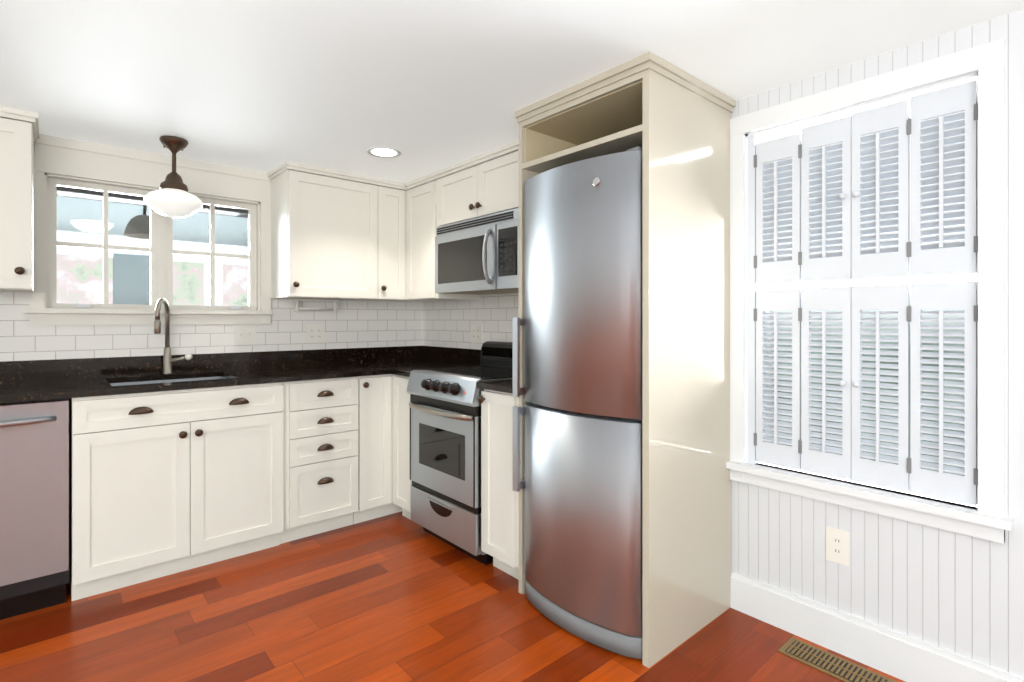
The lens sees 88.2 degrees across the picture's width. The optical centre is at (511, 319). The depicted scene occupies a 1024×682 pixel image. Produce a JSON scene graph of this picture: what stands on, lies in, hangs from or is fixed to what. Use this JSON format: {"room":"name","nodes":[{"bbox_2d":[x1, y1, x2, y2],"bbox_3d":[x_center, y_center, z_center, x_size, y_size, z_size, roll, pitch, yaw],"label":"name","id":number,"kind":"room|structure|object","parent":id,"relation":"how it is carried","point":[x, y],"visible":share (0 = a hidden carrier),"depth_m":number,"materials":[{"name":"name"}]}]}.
{"room":"kitchen","nodes":[
{"label":"kitchen","id":0,"kind":"room"},
{"bbox_2d":[34,142,271,322],"bbox_3d":[-2.352,0.145,2.679,4.290,2.110,0.150,0,0,-41],"label":"wall","id":1,"kind":"structure","parent":0,"point":[34,142],"depth_m":3.32,"materials":[{"name":"white paint"}]},
{"bbox_2d":[0,106,38,292],"bbox_3d":[-2.494,-0.519,2.198,0.782,0.778,0.370,0,0,-41],"label":"upper cabinet","id":2,"kind":"object","parent":1,"relation":"attached to","point":[19,132],"visible":1,"depth_m":2.29,"materials":[{"name":"white paint"}]},
{"bbox_2d":[23,153,271,324],"bbox_3d":[-1.976,-0.390,2.973,1.133,0.840,0.202,0,0,-41],"label":"window","id":3,"kind":"structure","parent":1,"relation":"in","point":[51,173],"depth_m":2.90,"materials":[{"name":"white paint"}]},
{"bbox_2d":[35,134,270,189],"bbox_3d":[-1.923,-0.860,2.944,1.095,0.100,0.016,0,0,-41],"label":"crown molding","id":4,"kind":"structure","parent":1,"relation":"attached to","point":[55,146],"depth_m":2.87,"materials":[{"name":"white paint"}]},
{"bbox_2d":[0,292,419,360],"bbox_3d":[-2.297,0.200,2.624,4.300,0.800,0.006,0,0,-41],"label":"tile backsplash","id":5,"kind":"structure","parent":1,"relation":"attached to","point":[355,324],"depth_m":3.10,"materials":[{"name":"white tile"}]},
{"bbox_2d":[235,325,255,344],"bbox_3d":[-1.617,0.094,3.204,0.118,0.122,0.016,0,0,-41],"label":"switch plate","id":6,"kind":"object","parent":5,"relation":"attached to","point":[245,334],"visible":1,"depth_m":3.21,"materials":[{"name":"white plastic"}]},
{"bbox_2d":[306,324,323,342],"bbox_3d":[-1.299,0.096,3.489,0.118,0.122,0.007,0,0,-41],"label":"electrical outlet","id":7,"kind":"object","parent":5,"relation":"attached to","point":[314,333],"visible":1,"depth_m":3.49,"materials":[{"name":"white plastic"}]},
{"bbox_2d":[267,161,437,301],"bbox_3d":[-0.983,-0.519,3.521,1.124,0.778,0.370,0,0,-41],"label":"upper cabinet","id":8,"kind":"object","parent":1,"relation":"attached to","point":[337,235],"visible":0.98,"depth_m":3.26,"materials":[{"name":"white paint"}]},
{"bbox_2d":[292,299,337,310],"bbox_3d":[-1.272,-0.091,3.419,0.270,0.074,0.080,0,0,-41],"label":"paper towel holder","id":9,"kind":"object","parent":8,"relation":"attached to","point":[333,308],"visible":1,"depth_m":3.40,"materials":[{"name":"white plastic"}]},
{"bbox_2d":[0,511,904,681],"bbox_3d":[-0.455,1.240,0.519,4.600,0.080,5.900,0,0,-41],"label":"floor","id":10,"kind":"structure","parent":0,"point":[397,597],"depth_m":2.03,"materials":[{"name":"brown wood"}]},
{"bbox_2d":[0,398,68,619],"bbox_3d":[-2.252,0.766,2.211,0.600,0.868,0.670,0,0,-41],"label":"dishwasher","id":11,"kind":"object","parent":10,"relation":"on","point":[34,505],"visible":0.98,"depth_m":2.13,"materials":[{"name":"grey metal"}]},
{"bbox_2d":[69,382,283,600],"bbox_3d":[-1.702,0.763,2.695,0.848,0.873,0.666,0,0,-41],"label":"base cabinet","id":12,"kind":"object","parent":10,"relation":"on","point":[163,483],"visible":0.98,"depth_m":2.43,"materials":[{"name":"white paint"}]},
{"bbox_2d":[0,345,463,402],"bbox_3d":[-1.699,0.360,2.694,3.292,0.320,0.672,0,0,-41],"label":"countertop","id":13,"kind":"structure","parent":12,"relation":"on","point":[30,380],"depth_m":2.82,"materials":[{"name":"stone"}]},
{"bbox_2d":[154,298,191,373],"bbox_3d":[-1.833,0.092,2.856,0.192,0.414,0.185,0,0,-41],"label":"faucet","id":14,"kind":"object","parent":13,"relation":"on","point":[168,360],"visible":0.98,"depth_m":2.88,"materials":[{"name":"silver metal"}]},
{"bbox_2d":[279,377,357,543],"bbox_3d":[-1.232,0.763,3.120,0.413,0.873,0.646,0,0,-41],"label":"drawers","id":15,"kind":"object","parent":10,"relation":"on","point":[320,455],"visible":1,"depth_m":2.89,"materials":[{"name":"white paint"}]},
{"bbox_2d":[353,374,401,523],"bbox_3d":[-0.769,0.763,3.520,0.803,0.873,0.654,0,0,-41],"label":"base cabinet","id":16,"kind":"object","parent":10,"relation":"on","point":[375,446],"visible":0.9,"depth_m":3.12,"materials":[{"name":"white paint"}]},
{"bbox_2d":[393,375,411,519],"bbox_3d":[-0.422,0.763,3.284,0.592,0.873,0.258,0,0,-41],"label":"base cabinet","id":17,"kind":"object","parent":10,"relation":"on","point":[402,482],"visible":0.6,"depth_m":3.11,"materials":[{"name":"white paint"}]},
{"bbox_2d":[392,348,480,376],"bbox_3d":[-0.410,0.263,3.248,0.622,0.125,0.193,0,0,-41],"label":"countertop","id":18,"kind":"structure","parent":17,"relation":"on","point":[404,361],"depth_m":3.66,"materials":[{"name":"stone"}]},
{"bbox_2d":[407,341,512,564],"bbox_3d":[-0.174,0.670,2.915,0.661,1.060,0.612,0,0,-41],"label":"range","id":19,"kind":"object","parent":10,"relation":"on","point":[445,439],"visible":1,"depth_m":2.71,"materials":[{"name":"silver metal"}]},
{"bbox_2d":[478,389,518,579],"bbox_3d":[0.149,0.763,2.607,0.625,0.873,0.266,0,0,-41],"label":"base cabinet","id":20,"kind":"object","parent":10,"relation":"on","point":[499,520],"visible":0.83,"depth_m":2.44,"materials":[{"name":"white paint"}]},
{"bbox_2d":[472,357,512,392],"bbox_3d":[0.151,0.263,2.610,0.618,0.125,0.269,0,0,-41],"label":"countertop","id":21,"kind":"structure","parent":20,"relation":"on","point":[506,385],"depth_m":2.47,"materials":[{"name":"stone"}]},
{"bbox_2d":[513,146,641,658],"bbox_3d":[0.438,0.297,2.232,0.640,1.805,0.606,0,0,-41],"label":"fridge","id":22,"kind":"object","parent":10,"relation":"on","point":[580,483],"visible":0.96,"depth_m":1.95,"materials":[{"name":"grey metal"}]},
{"bbox_2d":[515,51,735,667],"bbox_3d":[0.469,0.146,2.251,0.612,2.108,0.693,0,0,-41],"label":"enclosure","id":23,"kind":"object","parent":10,"relation":"on","point":[671,120],"visible":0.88,"depth_m":1.99,"materials":[{"name":"beige wood"}]},
{"bbox_2d":[778,637,896,681],"bbox_3d":[1.124,1.197,1.816,0.128,0.006,0.353,0,0,-41],"label":"floor vent","id":24,"kind":"object","parent":10,"relation":"in","point":[835,666],"visible":1,"depth_m":1.83,"materials":[{"name":"gold metal"}]},
{"bbox_2d":[0,0,1023,182],"bbox_3d":[-0.455,-0.930,0.519,4.600,0.040,5.900,0,0,-41],"label":"ceiling","id":25,"kind":"structure","parent":0,"point":[425,87],"depth_m":1.85,"materials":[{"name":"white paint"}]},
{"bbox_2d":[144,136,202,217],"bbox_3d":[-1.708,-0.711,2.670,0.254,0.395,0.254,0,0,-41],"label":"pendant lamp","id":26,"kind":"object","parent":25,"relation":"hanging from","point":[172,197],"visible":1,"depth_m":2.62,"materials":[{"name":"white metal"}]},
{"bbox_2d":[367,147,400,157],"bbox_3d":[-0.696,-0.907,2.872,0.180,0.006,0.180,0,0,-41],"label":"recessed light","id":27,"kind":"object","parent":25,"relation":"in","point":[385,152],"visible":1,"depth_m":2.87,"materials":[{"name":"white"}]},
{"bbox_2d":[731,9,1023,677],"bbox_3d":[1.220,0.145,1.985,0.150,2.110,5.900,0,0,-41],"label":"wall","id":28,"kind":"structure","parent":0,"point":[958,593],"depth_m":1.72,"materials":[{"name":"white"}]},
{"bbox_2d":[405,172,479,300],"bbox_3d":[-0.474,-0.519,3.523,0.357,0.778,0.398,0,0,-41],"label":"upper cabinet","id":29,"kind":"object","parent":28,"relation":"attached to","point":[421,209],"visible":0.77,"depth_m":3.42,"materials":[{"name":"white paint"}]},
{"bbox_2d":[420,293,518,349],"bbox_3d":[-0.096,0.200,3.369,0.006,0.800,1.740,0,0,-41],"label":"tile backsplash","id":30,"kind":"structure","parent":28,"relation":"attached to","point":[442,323],"depth_m":3.60,"materials":[{"name":"white tile"}]},
{"bbox_2d":[471,325,481,342],"bbox_3d":[-0.238,0.097,3.521,0.007,0.122,0.118,0,0,-41],"label":"electrical outlet","id":31,"kind":"object","parent":30,"relation":"attached to","point":[476,333],"visible":1,"depth_m":3.52,"materials":[{"name":"white plastic"}]},
{"bbox_2d":[435,140,518,225],"bbox_3d":[-0.010,-0.740,2.982,0.370,0.336,1.023,0,0,-41],"label":"upper cabinet","id":32,"kind":"object","parent":28,"relation":"attached to","point":[484,184],"visible":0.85,"depth_m":2.93,"materials":[{"name":"white paint"}]},
{"bbox_2d":[435,208,518,294],"bbox_3d":[-0.100,-0.363,3.052,0.414,0.406,0.773,0,0,-41],"label":"over-the-range microwave","id":33,"kind":"object","parent":32,"relation":"attached to","point":[477,256],"visible":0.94,"depth_m":2.92,"materials":[{"name":"grey metal"}]},
{"bbox_2d":[826,526,849,565],"bbox_3d":[1.179,0.821,1.912,0.007,0.122,0.075,0,0,-41],"label":"outlet","id":34,"kind":"object","parent":28,"relation":"attached to","point":[837,545],"visible":1,"depth_m":1.91,"materials":[{"name":"white plastic"}]},
{"bbox_2d":[726,38,1013,543],"bbox_3d":[1.241,-0.083,1.919,0.205,1.498,0.857,0,0,-41],"label":"window","id":35,"kind":"structure","parent":28,"relation":"in","point":[983,65],"depth_m":1.70,"materials":[{"name":"white wood"}]},
{"bbox_2d":[748,80,977,505],"bbox_3d":[1.204,-0.081,1.895,0.051,1.338,0.714,0,0,-41],"label":"window shutters","id":36,"kind":"object","parent":35,"relation":"attached to","point":[848,168],"visible":0.98,"depth_m":1.84,"materials":[{"name":"white wood"}]},
{"bbox_2d":[730,571,1023,681],"bbox_3d":[1.958,1.127,1.013,0.018,0.146,3.165,0,0,-41],"label":"baseboard","id":37,"kind":"structure","parent":28,"relation":"attached to","point":[901,656],"depth_m":1.85,"materials":[{"name":"white wood"}]},
{"label":"outside","id":38,"kind":"structure","parent":0,"visible":0},
{"bbox_2d":[57,186,247,305],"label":"window","id":39,"kind":"structure","parent":38,"point":[133,257],"depth_m":6.59,"materials":[{"name":"grey"}]},
{"bbox_2d":[70,219,113,232],"bbox_3d":[-4.604,-1.009,5.791,0.380,0.118,0.380,0,0,-41],"label":"dome","id":40,"kind":"object","parent":39,"relation":"attached to","point":[92,228],"depth_m":5.68,"materials":[{"name":"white glass"}]},
{"bbox_2d":[124,206,149,238],"bbox_3d":[-2.840,-0.853,4.079,0.256,0.436,0.260,0,0,-41],"label":"pendant","id":41,"kind":"object","parent":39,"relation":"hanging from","point":[132,224],"depth_m":3.99,"materials":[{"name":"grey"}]},
{"bbox_2d":[57,254,247,305],"bbox_3d":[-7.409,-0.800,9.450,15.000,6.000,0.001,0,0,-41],"label":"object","id":42,"kind":"structure","parent":38,"point":[68,273],"depth_m":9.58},
{"bbox_2d":[758,97,976,506],"bbox_3d":[1.909,-0.300,2.322,1.568,5.000,7.000,0,0,-41],"label":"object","id":43,"kind":"structure","parent":38,"point":[900,280],"depth_m":2.96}
]}

